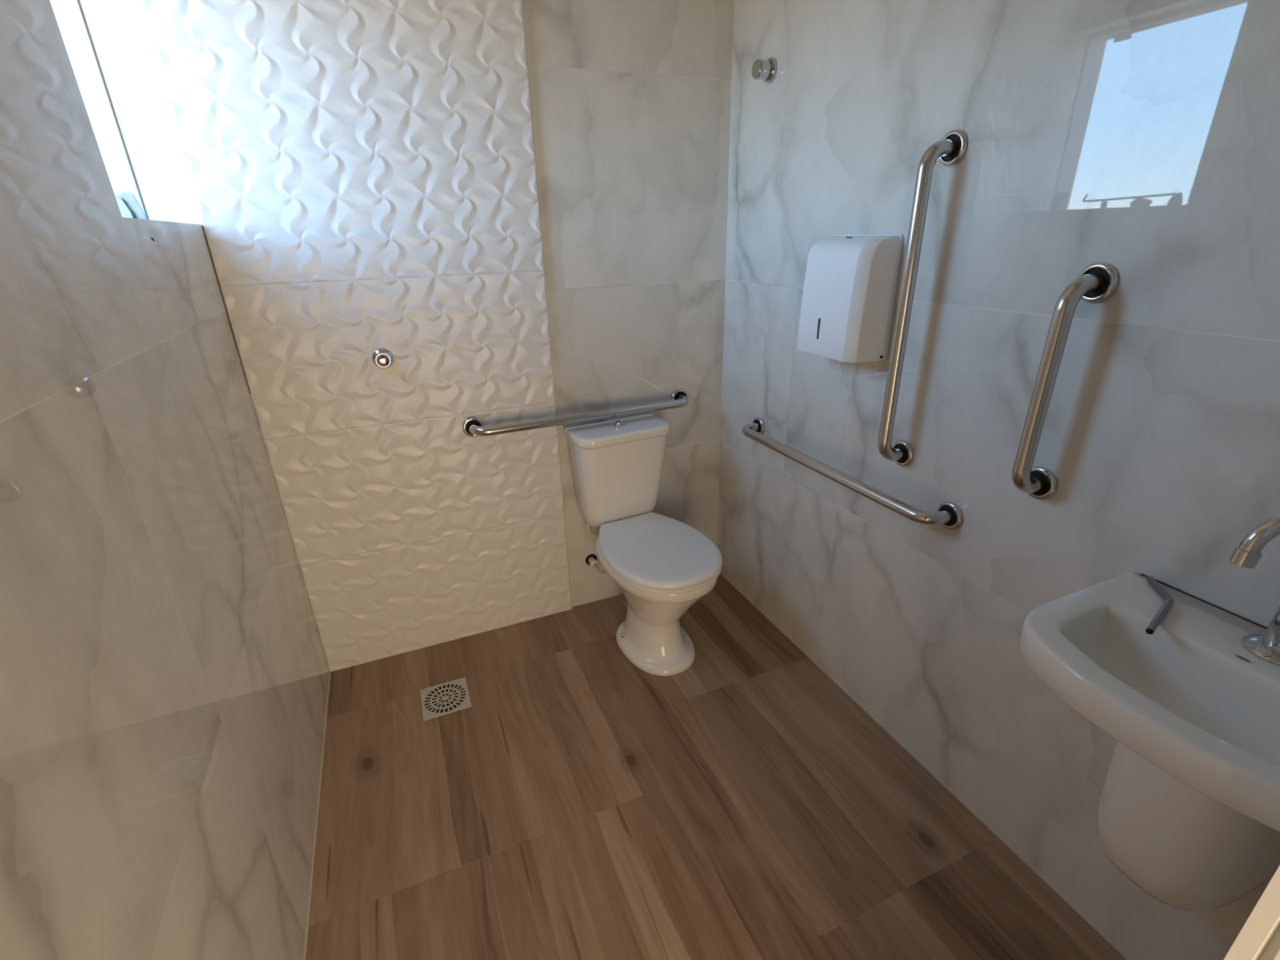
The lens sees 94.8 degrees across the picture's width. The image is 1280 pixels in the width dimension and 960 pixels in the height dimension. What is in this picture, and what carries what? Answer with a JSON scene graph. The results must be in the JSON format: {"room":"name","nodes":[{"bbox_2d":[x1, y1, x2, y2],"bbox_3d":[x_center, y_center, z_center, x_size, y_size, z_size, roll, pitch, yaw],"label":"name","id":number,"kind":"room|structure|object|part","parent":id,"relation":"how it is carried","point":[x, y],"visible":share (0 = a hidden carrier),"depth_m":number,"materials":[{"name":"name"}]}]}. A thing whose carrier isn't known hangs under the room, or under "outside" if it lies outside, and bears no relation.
{"room":"public restroom","nodes":[
{"label":"public restroom","id":0,"kind":"room"},
{"bbox_2d":[0,0,329,959],"bbox_3d":[-0.821,-0.127,0.676,0.202,2.800,2.134,-11,24,-21],"label":"wall","id":1,"kind":"structure","parent":0,"point":[165,672],"depth_m":0.86,"materials":[{"name":"tile"}]},
{"bbox_2d":[49,0,149,219],"bbox_3d":[-1.185,-0.857,1.111,0.091,0.682,0.598,-11,24,-21],"label":"window","id":2,"kind":"structure","parent":1,"relation":"in","point":[69,15],"depth_m":1.39,"materials":[{"name":"white paint"}]},
{"bbox_2d":[80,0,201,224],"bbox_3d":[-1.208,-0.967,1.400,0.109,0.662,0.014,-11,24,-21],"label":"window reveal","id":3,"kind":"structure","parent":1,"relation":"in","point":[117,28],"depth_m":1.42,"materials":[{"name":"white paint"}]},
{"bbox_2d":[303,671,330,959],"bbox_3d":[-0.731,1.023,1.288,0.002,0.002,1.927,-11,24,-21],"label":"grout line","id":4,"kind":"structure","parent":1,"relation":"attached to","point":[330,672],"depth_m":1.53,"materials":[{"name":"beige"}]},
{"bbox_2d":[522,0,733,607],"bbox_3d":[-0.498,-0.675,1.964,1.995,2.800,0.186,-11,24,-21],"label":"wall","id":5,"kind":"structure","parent":0,"point":[630,100],"depth_m":1.99,"materials":[{"name":"tile"}]},
{"bbox_2d":[137,0,572,671],"bbox_3d":[-0.730,-0.635,1.753,0.905,2.700,0.018,-11,24,-21],"label":"tile panel","id":6,"kind":"object","parent":5,"relation":"attached to","point":[362,177],"visible":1,"depth_m":1.76,"materials":[{"name":"white tile"}]},
{"bbox_2d":[372,348,393,368],"bbox_3d":[-0.786,-0.369,1.801,0.061,0.061,0.043,-11,24,-21],"label":"shower valve","id":7,"kind":"object","parent":6,"relation":"attached to","point":[381,357],"visible":1,"depth_m":1.79,"materials":[{"name":"silver metal"}]},
{"bbox_3d":[-0.785,-0.368,1.800,0.046,0.046,0.030,-11,24,-21],"label":"knob","id":8,"kind":"part","parent":7,"relation":"part of","materials":[{"name":"silver metal"}]},
{"bbox_2d":[462,388,688,436],"bbox_3d":[-0.189,-0.236,2.112,0.862,0.072,0.092,-11,25,-22],"label":"grab bar","id":9,"kind":"object","parent":5,"relation":"attached to","point":[472,426],"visible":1,"depth_m":2.05,"materials":[{"name":"silver metal"}]},
{"bbox_2d":[585,554,597,567],"bbox_3d":[-0.190,0.332,2.381,0.050,0.050,0.043,-11,24,-21],"label":"inlet","id":10,"kind":"object","parent":5,"relation":"attached to","point":[591,559],"visible":1,"depth_m":2.39,"materials":[{"name":"silver plastic"}]},
{"bbox_2d":[305,573,1126,959],"bbox_3d":[0.035,0.962,1.518,1.635,0.100,2.200,-11,24,-21],"label":"floor","id":11,"kind":"structure","parent":0,"point":[586,802],"depth_m":1.55,"materials":[{"name":"brown wood"}]},
{"bbox_2d":[419,676,471,720],"bbox_3d":[-0.653,0.732,1.975,0.151,0.004,0.151,-11,24,-21],"label":"floor drain","id":12,"kind":"object","parent":11,"relation":"on","point":[446,698],"visible":1,"depth_m":1.97,"materials":[{"name":"grey plastic"}]},
{"bbox_2d":[564,413,722,675],"bbox_3d":[0.035,0.236,2.078,0.373,0.806,0.615,-12,25,-24],"label":"toilet","id":13,"kind":"object","parent":11,"relation":"on","point":[662,565],"visible":1,"depth_m":2.07,"materials":[{"name":"white ceramic"}]},
{"bbox_3d":[-0.073,-0.176,2.114,0.359,0.035,0.182,-12,25,-24],"label":"tank lid","id":14,"kind":"part","parent":13,"relation":"part of","materials":[{"name":"white ceramic"}]},
{"bbox_3d":[-0.071,-0.004,2.192,0.336,0.340,0.170,-12,25,-24],"label":"tank","id":15,"kind":"part","parent":13,"relation":"part of","materials":[{"name":"white ceramic"}]},
{"bbox_3d":[0.055,0.434,2.128,0.362,0.401,0.535,-12,25,-24],"label":"bowl","id":16,"kind":"part","parent":13,"relation":"part of","materials":[{"name":"white ceramic"}]},
{"bbox_3d":[0.061,0.230,2.019,0.373,0.025,0.497,-12,25,-24],"label":"seat lid","id":17,"kind":"part","parent":13,"relation":"part of","materials":[{"name":"white plastic"}]},
{"bbox_3d":[0.061,0.249,2.027,0.369,0.015,0.494,-12,25,-24],"label":"seat","id":18,"kind":"part","parent":13,"relation":"part of","materials":[{"name":"white plastic"}]},
{"bbox_2d":[717,0,1279,959],"bbox_3d":[0.806,-0.432,1.302,0.150,2.800,2.134,-11,24,-21],"label":"wall","id":19,"kind":"structure","parent":0,"point":[1140,138],"depth_m":1.27,"materials":[{"name":"tile"}]},
{"bbox_2d":[751,57,777,83],"bbox_3d":[0.369,-1.227,1.761,0.054,0.064,0.064,-11,24,-21],"label":"valve","id":20,"kind":"object","parent":19,"relation":"attached to","point":[765,70],"visible":1,"depth_m":1.75,"materials":[{"name":"silver metal"}]},
{"bbox_3d":[0.364,-1.226,1.759,0.042,0.050,0.050,-11,24,-21],"label":"knob","id":21,"kind":"part","parent":20,"relation":"part of","materials":[{"name":"silver metal"}]},
{"bbox_3d":[0.388,-1.231,1.768,0.013,0.064,0.064,-11,24,-21],"label":"wall plate","id":22,"kind":"part","parent":20,"relation":"part of","materials":[{"name":"silver metal"}]},
{"bbox_2d":[796,234,903,362],"bbox_3d":[0.541,-0.490,1.576,0.122,0.304,0.256,-11,24,-21],"label":"paper towel dispenser","id":23,"kind":"object","parent":19,"relation":"attached to","point":[849,294],"visible":1,"depth_m":1.51,"materials":[{"name":"white plastic"}]},
{"bbox_3d":[0.594,-0.501,1.597,0.006,0.302,0.251,-11,24,-21],"label":"plate","id":24,"kind":"part","parent":23,"relation":"part of","materials":[{"name":"white plastic"}]},
{"bbox_2d":[742,417,962,529],"bbox_3d":[0.559,-0.047,1.789,0.091,0.076,0.903,-11,24,-21],"label":"grab bar","id":25,"kind":"object","parent":19,"relation":"attached to","point":[948,514],"visible":1,"depth_m":1.59,"materials":[{"name":"silver metal"}]},
{"bbox_2d":[877,129,967,466],"bbox_3d":[0.647,-0.388,1.399,0.088,0.775,0.075,-11,24,-21],"label":"grab bar","id":26,"kind":"object","parent":19,"relation":"attached to","point":[949,150],"visible":1,"depth_m":1.35,"materials":[{"name":"silver metal"}]},
{"bbox_2d":[720,573,1129,959],"bbox_3d":[0.730,0.746,1.858,0.003,0.003,1.944,-11,24,-21],"label":"grout line","id":27,"kind":"structure","parent":19,"relation":"attached to","point":[827,674],"depth_m":1.58,"materials":[{"name":"beige"}]},
{"bbox_2d":[1012,262,1118,499],"bbox_3d":[0.791,-0.168,1.131,0.088,0.467,0.078,-11,24,-21],"label":"grab bar","id":28,"kind":"object","parent":19,"relation":"attached to","point":[1097,282],"visible":1,"depth_m":1.09,"materials":[{"name":"silver metal"}]},
{"bbox_2d":[1018,571,1279,911],"bbox_3d":[0.835,0.494,0.932,0.376,0.474,0.446,-11,24,-21],"label":"sink","id":29,"kind":"object","parent":19,"relation":"attached to","point":[1188,808],"visible":1,"depth_m":0.91,"materials":[{"name":"white ceramic"}]},
{"bbox_2d":[1145,576,1173,634],"bbox_3d":[0.866,0.210,0.981,0.036,0.010,0.192,16,28,36],"label":"tube","id":30,"kind":"object","parent":29,"relation":"on","point":[1169,601],"visible":1,"depth_m":0.97,"materials":[{"name":"grey metal"}]},
{"bbox_2d":[1228,515,1279,665],"bbox_3d":[0.930,0.150,0.836,0.177,0.232,0.095,11,26,27],"label":"tap","id":31,"kind":"object","parent":29,"relation":"on","point":[1248,553],"visible":1,"depth_m":0.82,"materials":[{"name":"silver metal"}]},
{"bbox_3d":[0.899,0.109,0.821,0.123,0.141,0.023,1,23,5],"label":"spout","id":32,"kind":"part","parent":31,"relation":"part of","materials":[{"name":"silver metal"}]},
{"bbox_2d":[1242,604,1279,665],"bbox_3d":[0.961,0.222,0.841,0.079,0.093,0.125,-11,24,-21],"label":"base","id":33,"kind":"object","parent":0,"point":[1266,646],"depth_m":0.87,"materials":[{"name":"silver metal"}]},
{"bbox_3d":[0.379,0.051,0.178,1.595,2.800,0.160,-11,24,-21],"label":"wall","id":34,"kind":"structure","parent":0,"visible":0},
{"bbox_2d":[1223,865,1279,959],"bbox_3d":[0.040,0.332,0.136,0.808,2.132,0.164,-11,24,-21],"label":"door","id":35,"kind":"structure","parent":34,"relation":"in","point":[1259,939],"depth_m":0.35,"materials":[{"name":"white paint"}]}
]}

